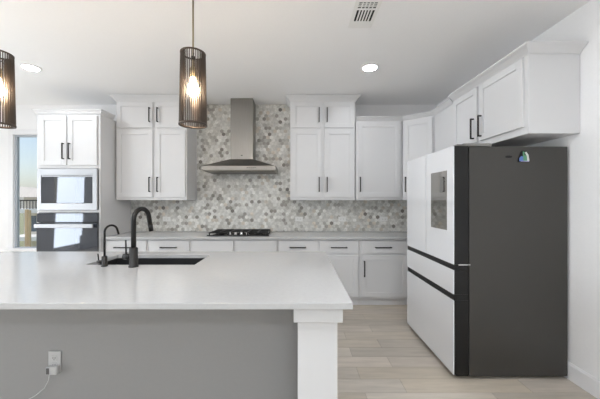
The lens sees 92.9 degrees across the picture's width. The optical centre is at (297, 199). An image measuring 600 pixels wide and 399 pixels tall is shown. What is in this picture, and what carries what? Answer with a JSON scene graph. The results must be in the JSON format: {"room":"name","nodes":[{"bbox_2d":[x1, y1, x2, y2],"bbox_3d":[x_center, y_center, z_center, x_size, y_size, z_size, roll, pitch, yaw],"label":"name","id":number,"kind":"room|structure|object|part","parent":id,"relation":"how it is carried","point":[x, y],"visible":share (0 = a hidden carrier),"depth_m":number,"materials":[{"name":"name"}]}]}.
{"room":"kitchen","nodes":[
{"label":"kitchen","id":0,"kind":"room"},
{"bbox_2d":[0,105,436,251],"bbox_3d":[-1.940,0.040,4.364,8.360,2.960,0.088,0,0,0],"label":"wall","id":1,"kind":"structure","parent":0,"point":[223,201],"depth_m":4.32,"materials":[{"name":"tile"}]},
{"bbox_2d":[4,129,36,250],"bbox_3d":[-3.917,-0.147,4.340,0.975,1.835,0.120,0,0,0],"label":"window","id":2,"kind":"structure","parent":1,"relation":"in","point":[18,133],"depth_m":4.32,"materials":[{"name":"grey plastic"}]},
{"bbox_3d":[-3.917,0.755,4.304,0.975,0.030,0.049,0,0,0],"label":"sill","id":3,"kind":"part","parent":2,"relation":"part of","materials":[{"name":"white paint"}]},
{"bbox_3d":[-3.917,-0.122,4.375,0.795,1.725,0.050,0,0,0],"label":"frame","id":4,"kind":"part","parent":2,"relation":"part of","materials":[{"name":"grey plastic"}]},
{"bbox_2d":[109,94,195,199],"bbox_3d":[-2.022,-0.713,4.103,1.106,1.442,0.430,0,0,0],"label":"upper cabinet","id":5,"kind":"object","parent":1,"relation":"attached to","point":[156,156],"visible":0.91,"depth_m":3.94,"materials":[{"name":"paint"}]},
{"bbox_3d":[-2.247,-0.498,3.940,0.493,0.932,0.020,0,0,0],"label":"door","id":6,"kind":"part","parent":5,"relation":"part of","materials":[{"name":"paint"}]},
{"bbox_3d":[-2.247,-1.167,3.940,0.493,0.350,0.020,0,0,0],"label":"door","id":7,"kind":"part","parent":5,"relation":"part of","materials":[{"name":"paint"}]},
{"bbox_3d":[-2.022,-1.395,4.103,1.106,0.079,0.430,0,0,0],"label":"crown moulding","id":8,"kind":"part","parent":5,"relation":"part of","materials":[{"name":"paint"}]},
{"bbox_3d":[-1.756,-1.167,3.940,0.409,0.350,0.020,0,0,0],"label":"door","id":9,"kind":"part","parent":5,"relation":"part of","materials":[{"name":"paint"}]},
{"bbox_3d":[-1.756,-0.498,3.940,0.409,0.932,0.020,0,0,0],"label":"door","id":10,"kind":"part","parent":5,"relation":"part of","materials":[{"name":"paint"}]},
{"bbox_2d":[201,98,277,173],"bbox_3d":[-0.793,-0.909,4.073,1.000,1.057,0.492,0,0,0],"label":"range hood","id":11,"kind":"object","parent":1,"relation":"attached to","point":[243,160],"visible":1,"depth_m":4.05,"materials":[{"name":"metal"}]},
{"bbox_3d":[-0.793,-0.387,4.080,0.940,0.011,0.439,0,0,0],"label":"filter panel","id":12,"kind":"part","parent":11,"relation":"part of","materials":[{"name":"grey metal"}]},
{"bbox_2d":[295,217,302,220],"bbox_3d":[0.023,0.296,4.314,0.116,0.072,0.009,0,0,0],"label":"wall outlet","id":13,"kind":"object","parent":1,"relation":"attached to","point":[296,218],"visible":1,"depth_m":4.31,"materials":[{"name":"white plastic"}]},
{"bbox_2d":[286,94,360,199],"bbox_3d":[0.350,-0.713,4.103,1.026,1.442,0.430,0,0,0],"label":"upper cabinet","id":14,"kind":"object","parent":1,"relation":"attached to","point":[322,126],"visible":1,"depth_m":3.94,"materials":[{"name":"paint"}]},
{"bbox_3d":[0.126,-0.498,3.940,0.413,0.932,0.020,0,0,0],"label":"door","id":15,"kind":"part","parent":14,"relation":"part of","materials":[{"name":"paint"}]},
{"bbox_3d":[0.126,-1.167,3.940,0.413,0.350,0.020,0,0,0],"label":"door","id":16,"kind":"part","parent":14,"relation":"part of","materials":[{"name":"paint"}]},
{"bbox_3d":[0.350,-1.395,4.103,1.026,0.079,0.430,0,0,0],"label":"crown moulding","id":17,"kind":"part","parent":14,"relation":"part of","materials":[{"name":"paint"}]},
{"bbox_3d":[0.577,-0.498,3.940,0.409,0.932,0.020,0,0,0],"label":"door","id":18,"kind":"part","parent":14,"relation":"part of","materials":[{"name":"paint"}]},
{"bbox_3d":[0.577,-1.167,3.940,0.409,0.350,0.020,0,0,0],"label":"door","id":19,"kind":"part","parent":14,"relation":"part of","materials":[{"name":"paint"}]},
{"bbox_2d":[338,217,345,220],"bbox_3d":[0.676,0.296,4.314,0.116,0.072,0.009,0,0,0],"label":"wall outlet","id":20,"kind":"object","parent":1,"relation":"attached to","point":[339,218],"visible":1,"depth_m":4.31,"materials":[{"name":"white plastic"}]},
{"bbox_2d":[355,116,402,199],"bbox_3d":[1.129,-0.569,4.106,0.642,1.153,0.424,0,0,0],"label":"upper cabinet","id":21,"kind":"object","parent":1,"relation":"attached to","point":[378,139],"visible":1,"depth_m":3.94,"materials":[{"name":"paint"}]},
{"bbox_3d":[1.124,-1.117,3.925,0.632,0.055,0.054,0,0,0],"label":"crown moulding","id":22,"kind":"part","parent":21,"relation":"part of","materials":[{"name":"paint"}]},
{"bbox_2d":[380,217,387,220],"bbox_3d":[1.307,0.296,4.314,0.116,0.072,0.009,0,0,0],"label":"wall outlet","id":23,"kind":"object","parent":1,"relation":"attached to","point":[381,218],"visible":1,"depth_m":4.31,"materials":[{"name":"white plastic"}]},
{"bbox_2d":[402,111,434,199],"bbox_3d":[1.773,-0.569,3.989,0.686,1.153,0.657,0,0,0],"label":"upper cabinet","id":24,"kind":"object","parent":1,"relation":"attached to","point":[418,129],"visible":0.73,"depth_m":3.83,"materials":[{"name":"paint"}]},
{"bbox_3d":[1.603,-1.117,3.806,0.401,0.055,0.052,0,0,39],"label":"crown moulding","id":25,"kind":"part","parent":24,"relation":"part of","materials":[{"name":"paint"}]},
{"bbox_2d":[0,0,589,104],"bbox_3d":[-1.940,-1.500,-0.085,8.360,0.120,9.070,0,0,0],"label":"ceiling","id":26,"kind":"structure","parent":0,"point":[86,51],"depth_m":2.65,"materials":[{"name":"paint"}]},
{"bbox_2d":[0,50,16,128],"bbox_3d":[-2.000,-0.966,1.900,0.182,0.948,0.182,0,0,0],"label":"pendant lamp","id":27,"kind":"object","parent":26,"relation":"hanging from","point":[7,73],"visible":1,"depth_m":1.90,"materials":[{"name":"black metal"}]},
{"bbox_2d":[19,63,41,71],"bbox_3d":[-2.910,-1.436,3.110,0.190,0.008,0.190,0,0,0],"label":"recessed light","id":28,"kind":"object","parent":26,"relation":"in","point":[29,67],"visible":1,"depth_m":3.10,"materials":[{"name":"white plastic"}]},
{"bbox_2d":[178,0,206,128],"bbox_3d":[-0.696,-0.966,1.900,0.182,0.948,0.182,0,0,0],"label":"pendant lamp","id":29,"kind":"object","parent":26,"relation":"hanging from","point":[196,88],"visible":1,"depth_m":1.85,"materials":[{"name":"black metal"}]},
{"bbox_2d":[190,66,194,77],"bbox_3d":[-0.696,-0.849,1.900,0.042,0.068,0.042,0,0,0],"label":"socket","id":30,"kind":"object","parent":29,"relation":"attached to","point":[192,66],"depth_m":1.88,"materials":[{"name":"gold metal"}]},
{"bbox_3d":[-0.696,-0.734,1.900,0.182,0.483,0.182,0,0,0],"label":"lamp shade","id":31,"kind":"part","parent":29,"relation":"part of","materials":[{"name":"brown metal"}]},
{"bbox_3d":[-0.696,-1.179,1.900,0.011,0.467,0.011,0,0,-15],"label":"stem","id":32,"kind":"part","parent":29,"relation":"part of","materials":[{"name":"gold metal"}]},
{"bbox_3d":[-0.696,-0.750,1.900,0.072,0.130,0.072,0,0,0],"label":"bulb","id":33,"kind":"part","parent":29,"relation":"part of","materials":[{"name":"beige glass"}]},
{"bbox_2d":[348,0,382,27],"bbox_3d":[0.519,-1.437,2.173,0.192,0.006,0.426,0,0,0],"label":"ceiling vent","id":34,"kind":"object","parent":26,"relation":"in","point":[364,13],"visible":1,"depth_m":2.20,"materials":[{"name":"white plastic"}]},
{"bbox_2d":[361,63,378,71],"bbox_3d":[0.790,-1.436,3.110,0.190,0.008,0.190,0,0,0],"label":"recessed light","id":35,"kind":"object","parent":26,"relation":"in","point":[371,67],"visible":1,"depth_m":3.10,"materials":[{"name":"white plastic"}]},
{"bbox_2d":[337,305,596,398],"bbox_3d":[-1.940,1.460,-0.085,8.360,0.120,9.070,0,0,0],"label":"floor","id":36,"kind":"structure","parent":0,"point":[380,356],"depth_m":2.29,"materials":[{"name":"brown wood"}]},
{"bbox_2d":[31,109,130,251],"bbox_3d":[-2.938,0.125,3.965,0.895,2.550,0.722,0,0,0],"label":"tall cabinet","id":37,"kind":"object","parent":36,"relation":"on","point":[66,138],"visible":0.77,"depth_m":3.66,"materials":[{"name":"paint"}]},
{"bbox_3d":[-3.127,-0.754,3.650,0.345,0.632,0.020,0,0,0],"label":"door","id":38,"kind":"part","parent":37,"relation":"part of","materials":[{"name":"paint"}]},
{"bbox_3d":[-2.985,-0.616,3.622,0.013,0.205,0.036,0,0,0],"label":"handle","id":39,"kind":"part","parent":37,"relation":"part of","materials":[{"name":"brown metal"}]},
{"bbox_2d":[34,213,98,251],"bbox_3d":[-2.937,0.535,3.886,0.774,0.719,0.628,0,0,0],"label":"wall oven","id":40,"kind":"object","parent":37,"relation":"in","point":[56,232],"visible":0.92,"depth_m":3.63,"materials":[{"name":"black glass"}]},
{"bbox_3d":[-2.941,0.333,3.600,0.734,0.050,0.056,0,0,0],"label":"handle","id":41,"kind":"part","parent":40,"relation":"part of","materials":[{"name":"silver metal"}]},
{"bbox_3d":[-2.937,0.232,3.647,0.774,0.112,0.026,0,0,0],"label":"control panel","id":42,"kind":"part","parent":40,"relation":"part of","materials":[{"name":"black glass"}]},
{"bbox_2d":[37,169,98,209],"bbox_3d":[-2.937,-0.130,3.855,0.762,0.528,0.450,0,0,0],"label":"microwave","id":43,"kind":"object","parent":37,"relation":"in","point":[57,189],"visible":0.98,"depth_m":3.64,"materials":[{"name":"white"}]},
{"bbox_3d":[-2.940,-0.121,3.647,0.648,0.330,0.021,0,0,0],"label":"door glass","id":44,"kind":"part","parent":43,"relation":"part of","materials":[{"name":"grey glass"}]},
{"bbox_3d":[-2.905,-0.616,3.622,0.013,0.205,0.036,0,0,0],"label":"handle","id":45,"kind":"part","parent":37,"relation":"part of","materials":[{"name":"brown metal"}]},
{"bbox_3d":[-2.938,-1.120,3.973,0.895,0.060,0.706,0,0,0],"label":"crown moulding","id":46,"kind":"part","parent":37,"relation":"part of","materials":[{"name":"paint"}]},
{"bbox_3d":[-2.750,-0.754,3.650,0.370,0.632,0.020,0,0,0],"label":"door","id":47,"kind":"part","parent":37,"relation":"part of","materials":[{"name":"paint"}]},
{"bbox_2d":[106,239,147,251],"bbox_3d":[-2.240,0.960,3.996,0.569,0.880,0.644,0,0,0],"label":"base cabinet","id":48,"kind":"object","parent":36,"relation":"on","point":[112,245],"visible":0.16,"depth_m":3.71,"materials":[{"name":"paint"}]},
{"bbox_2d":[148,239,190,251],"bbox_3d":[-1.674,0.960,3.996,0.558,0.880,0.644,0,0,0],"label":"base cabinet","id":49,"kind":"object","parent":36,"relation":"on","point":[154,245],"visible":0.17,"depth_m":3.71,"materials":[{"name":"paint"}]},
{"bbox_2d":[0,309,342,398],"bbox_3d":[-1.391,0.959,2.022,3.218,0.882,1.310,0,0,0],"label":"kitchen island","id":50,"kind":"object","parent":36,"relation":"on","point":[106,353],"visible":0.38,"depth_m":1.68,"materials":[{"name":"grey paint"}]},
{"bbox_2d":[29,365,58,398],"bbox_3d":[-1.558,1.182,1.655,0.328,0.423,0.034,0,0,0],"label":"plug adapter","id":51,"kind":"object","parent":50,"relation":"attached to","point":[51,369],"visible":1,"depth_m":1.65,"materials":[{"name":"grey plastic"}]},
{"bbox_3d":[-1.581,1.203,1.660,0.285,0.380,0.031,0,0,-3],"label":"cord","id":52,"kind":"part","parent":51,"relation":"part of","materials":[{"name":"grey plastic"}]},
{"bbox_2d":[48,351,60,371],"bbox_3d":[-1.428,0.952,1.675,0.072,0.120,0.009,0,0,0],"label":"wall outlet","id":53,"kind":"object","parent":50,"relation":"attached to","point":[54,357],"visible":0.81,"depth_m":1.67,"materials":[{"name":"grey plastic"}]},
{"bbox_2d":[51,356,56,360],"bbox_3d":[-1.428,0.932,1.673,0.032,0.030,0.002,0,0,0],"label":"socket","id":54,"kind":"object","parent":53,"relation":"attached to","point":[53,358],"depth_m":1.67,"materials":[{"name":"grey plastic"}]},
{"bbox_2d":[0,252,352,308],"bbox_3d":[-1.395,0.501,2.001,3.310,0.030,1.329,0,0,0],"label":"island countertop","id":55,"kind":"structure","parent":50,"relation":"on","point":[28,280],"depth_m":1.67,"materials":[{"name":"white stone"}]},
{"bbox_2d":[96,224,119,266],"bbox_3d":[-1.409,0.335,2.122,0.080,0.301,0.134,0,0,15],"label":"filter faucet","id":56,"kind":"object","parent":55,"relation":"on","point":[104,259],"visible":1,"depth_m":2.07,"materials":[{"name":"black metal"}]},
{"bbox_3d":[-1.384,0.300,2.123,0.015,0.230,0.120,0,0,24],"label":"spout","id":57,"kind":"part","parent":56,"relation":"part of","materials":[{"name":"black metal"}]},
{"bbox_2d":[122,207,153,267],"bbox_3d":[-1.188,0.270,2.147,0.109,0.432,0.234,0,0,13],"label":"faucet","id":58,"kind":"object","parent":55,"relation":"on","point":[132,256],"visible":1,"depth_m":2.05,"materials":[{"name":"black metal"}]},
{"bbox_3d":[-1.170,0.204,2.146,0.034,0.302,0.205,0,0,11],"label":"spout","id":59,"kind":"part","parent":58,"relation":"part of","materials":[{"name":"black metal"}]},
{"bbox_2d":[98,258,203,264],"bbox_3d":[-1.177,0.626,2.315,0.841,0.218,0.404,0,0,0],"label":"sink","id":60,"kind":"object","parent":55,"relation":"in","point":[118,261],"visible":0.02,"depth_m":2.50,"materials":[{"name":"black"}]},
{"bbox_3d":[0.098,0.996,1.493,0.194,0.809,0.206,0,0,0],"label":"corner post","id":61,"kind":"part","parent":50,"relation":"part of","materials":[{"name":"paint"}]},
{"bbox_2d":[191,239,277,251],"bbox_3d":[-0.828,0.960,3.996,1.131,0.880,0.644,0,0,0],"label":"base cabinet","id":62,"kind":"object","parent":36,"relation":"on","point":[197,245],"visible":0.03,"depth_m":3.71,"materials":[{"name":"paint"}]},
{"bbox_2d":[278,239,358,304],"bbox_3d":[0.274,0.960,3.996,1.068,0.880,0.644,0,0,0],"label":"base cabinet","id":63,"kind":"object","parent":36,"relation":"on","point":[343,254],"visible":0.44,"depth_m":3.71,"materials":[{"name":"paint"}]},
{"bbox_3d":[0.005,0.620,3.720,0.494,0.160,0.020,0,0,0],"label":"drawer","id":64,"kind":"part","parent":63,"relation":"part of","materials":[{"name":"paint"}]},
{"bbox_3d":[0.539,0.620,3.720,0.502,0.160,0.020,0,0,0],"label":"drawer","id":65,"kind":"part","parent":63,"relation":"part of","materials":[{"name":"paint"}]},
{"bbox_3d":[0.539,0.999,3.720,0.502,0.542,0.020,0,0,0],"label":"door","id":66,"kind":"part","parent":63,"relation":"part of","materials":[{"name":"paint"}]},
{"bbox_2d":[358,239,407,304],"bbox_3d":[1.130,0.960,3.996,0.640,0.880,0.644,0,0,0],"label":"base cabinet","id":67,"kind":"object","parent":36,"relation":"on","point":[383,268],"visible":0.87,"depth_m":3.72,"materials":[{"name":"paint"}]},
{"bbox_3d":[1.130,0.620,3.720,0.604,0.160,0.020,0,0,0],"label":"drawer","id":68,"kind":"part","parent":67,"relation":"part of","materials":[{"name":"paint"}]},
{"bbox_3d":[1.130,0.999,3.720,0.604,0.542,0.020,0,0,0],"label":"door","id":69,"kind":"part","parent":67,"relation":"part of","materials":[{"name":"paint"}]},
{"bbox_2d":[407,143,566,375],"bbox_3d":[1.653,0.481,2.675,0.894,1.838,0.931,0,0,0],"label":"refrigerator","id":70,"kind":"object","parent":36,"relation":"on","point":[487,229],"visible":0.99,"depth_m":2.21,"materials":[{"name":"black metal"}]},
{"bbox_3d":[1.212,0.044,2.913,0.008,0.919,0.454,0,0,0],"label":"glass","id":71,"kind":"part","parent":70,"relation":"part of","materials":[{"name":"white"}]},
{"bbox_3d":[1.212,1.071,2.675,0.008,0.575,0.930,0,0,0],"label":"glass","id":72,"kind":"part","parent":70,"relation":"part of","materials":[{"name":"white"}]},
{"bbox_3d":[1.212,0.641,2.675,0.008,0.187,0.930,0,0,0],"label":"glass","id":73,"kind":"part","parent":70,"relation":"part of","materials":[{"name":"white"}]},
{"bbox_3d":[1.270,0.641,2.675,0.109,0.189,0.930,0,0,0],"label":"drawer","id":74,"kind":"part","parent":70,"relation":"part of","materials":[{"name":"black"}]},
{"bbox_3d":[1.212,0.044,2.442,0.008,0.919,0.464,0,0,0],"label":"glass","id":75,"kind":"part","parent":70,"relation":"part of","materials":[{"name":"white"}]},
{"bbox_3d":[1.270,1.071,2.675,0.109,0.577,0.930,0,0,0],"label":"drawer","id":76,"kind":"part","parent":70,"relation":"part of","materials":[{"name":"black"}]},
{"bbox_3d":[1.270,0.044,2.442,0.109,0.921,0.464,0,0,0],"label":"door","id":77,"kind":"part","parent":70,"relation":"part of","materials":[{"name":"black"}]},
{"bbox_2d":[518,151,529,161],"bbox_3d":[1.754,-0.334,2.208,0.086,0.088,0.010,0,0,0],"label":"magnet","id":78,"kind":"object","parent":70,"relation":"attached to","point":[523,156],"visible":1,"depth_m":2.20,"materials":[{"name":"multicoloured plastic"}]},
{"bbox_3d":[1.784,0.960,3.734,0.664,0.880,1.168,0,0,0],"label":"base cabinet","id":79,"kind":"object","parent":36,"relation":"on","visible":0},
{"bbox_2d":[102,232,406,238],"bbox_3d":[-0.205,0.501,3.734,4.642,0.030,1.168,0,0,0],"label":"countertop","id":80,"kind":"structure","parent":79,"relation":"on","point":[139,235],"depth_m":3.74,"materials":[{"name":"white stone"}]},
{"bbox_2d":[207,229,271,235],"bbox_3d":[-0.791,0.462,4.010,0.827,0.048,0.470,0,0,0],"label":"gas cooktop","id":81,"kind":"object","parent":80,"relation":"in","point":[219,232],"visible":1,"depth_m":3.90,"materials":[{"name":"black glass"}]},
{"bbox_2d":[437,0,599,379],"bbox_3d":[2.180,0.040,-0.085,0.120,2.960,8.830,0,0,0],"label":"wall","id":82,"kind":"structure","parent":0,"point":[583,148],"depth_m":2.10,"materials":[{"name":"paint"}]},
{"bbox_2d":[431,99,452,151],"bbox_3d":[1.921,-0.569,3.429,0.391,1.153,0.526,0,0,0],"label":"upper cabinet","id":83,"kind":"object","parent":82,"relation":"attached to","point":[443,113],"visible":0.3,"depth_m":3.43,"materials":[{"name":"paint"}]},
{"bbox_3d":[1.751,-1.117,3.461,0.052,0.055,0.458,0,0,0],"label":"crown moulding","id":84,"kind":"part","parent":83,"relation":"part of","materials":[{"name":"paint"}]},
{"bbox_3d":[1.773,-0.547,3.431,0.004,1.030,0.490,0,0,0],"label":"door","id":85,"kind":"part","parent":83,"relation":"part of","materials":[{"name":"paint"}]},
{"bbox_2d":[448,41,587,146],"bbox_3d":[1.892,-0.824,2.615,0.448,0.656,1.085,0,0,0],"label":"upper cabinet","id":86,"kind":"object","parent":82,"relation":"attached to","point":[531,95],"visible":0.91,"depth_m":2.18,"materials":[{"name":"paint"}]},
{"bbox_3d":[1.720,-0.815,2.929,0.020,0.526,0.413,0,0,0],"label":"door","id":87,"kind":"part","parent":86,"relation":"part of","materials":[{"name":"paint"}]},
{"bbox_3d":[1.692,-0.685,2.765,0.036,0.200,0.013,0,0,0],"label":"handle","id":88,"kind":"part","parent":86,"relation":"part of","materials":[{"name":"brown metal"}]},
{"bbox_3d":[1.692,-0.685,2.652,0.036,0.200,0.013,0,0,0],"label":"handle","id":89,"kind":"part","parent":86,"relation":"part of","materials":[{"name":"brown metal"}]},
{"bbox_3d":[1.720,-0.815,2.431,0.020,0.526,0.518,0,0,0],"label":"door","id":90,"kind":"part","parent":86,"relation":"part of","materials":[{"name":"paint"}]},
{"bbox_3d":[1.892,-1.121,2.615,0.448,0.062,1.085,0,0,0],"label":"crown moulding","id":91,"kind":"part","parent":86,"relation":"part of","materials":[{"name":"paint"}]},
{"bbox_2d":[564,361,599,398],"bbox_3d":[2.113,1.333,-0.800,0.014,0.131,7.400,0,0,0],"label":"baseboard","id":92,"kind":"structure","parent":82,"relation":"attached to","point":[576,375],"depth_m":2.10,"materials":[{"name":"white paint"}]},
{"label":"outside","id":93,"kind":"structure","parent":0,"visible":0},
{"bbox_2d":[20,213,23,246],"bbox_3d":[-20.000,3.050,42.315,80.000,0.100,75.370,0,0,0],"label":"ground","id":94,"kind":"structure","parent":93,"point":[21,214],"depth_m":31.67,"materials":[{"name":"green plant"}]},
{"bbox_2d":[25,209,30,246],"bbox_3d":[-5.297,1.597,5.603,0.087,2.805,0.045,0,0,0],"label":"timber post","id":95,"kind":"object","parent":94,"relation":"on","point":[27,211],"visible":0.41,"depth_m":5.58,"materials":[{"name":"beige wood"}]},
{"bbox_2d":[20,187,36,246],"bbox_3d":[-13.932,1.089,18.200,8.199,3.821,6.400,0,0,0],"label":"house","id":96,"kind":"structure","parent":94,"relation":"on","point":[29,194],"depth_m":16.20,"materials":[{"name":"beige paint"}]},
{"bbox_3d":[-14.026,0.258,15.025,3.077,0.484,0.050,0,0,0],"label":"railing","id":97,"kind":"part","parent":96,"relation":"part of","materials":[{"name":"brown metal"}]}
]}

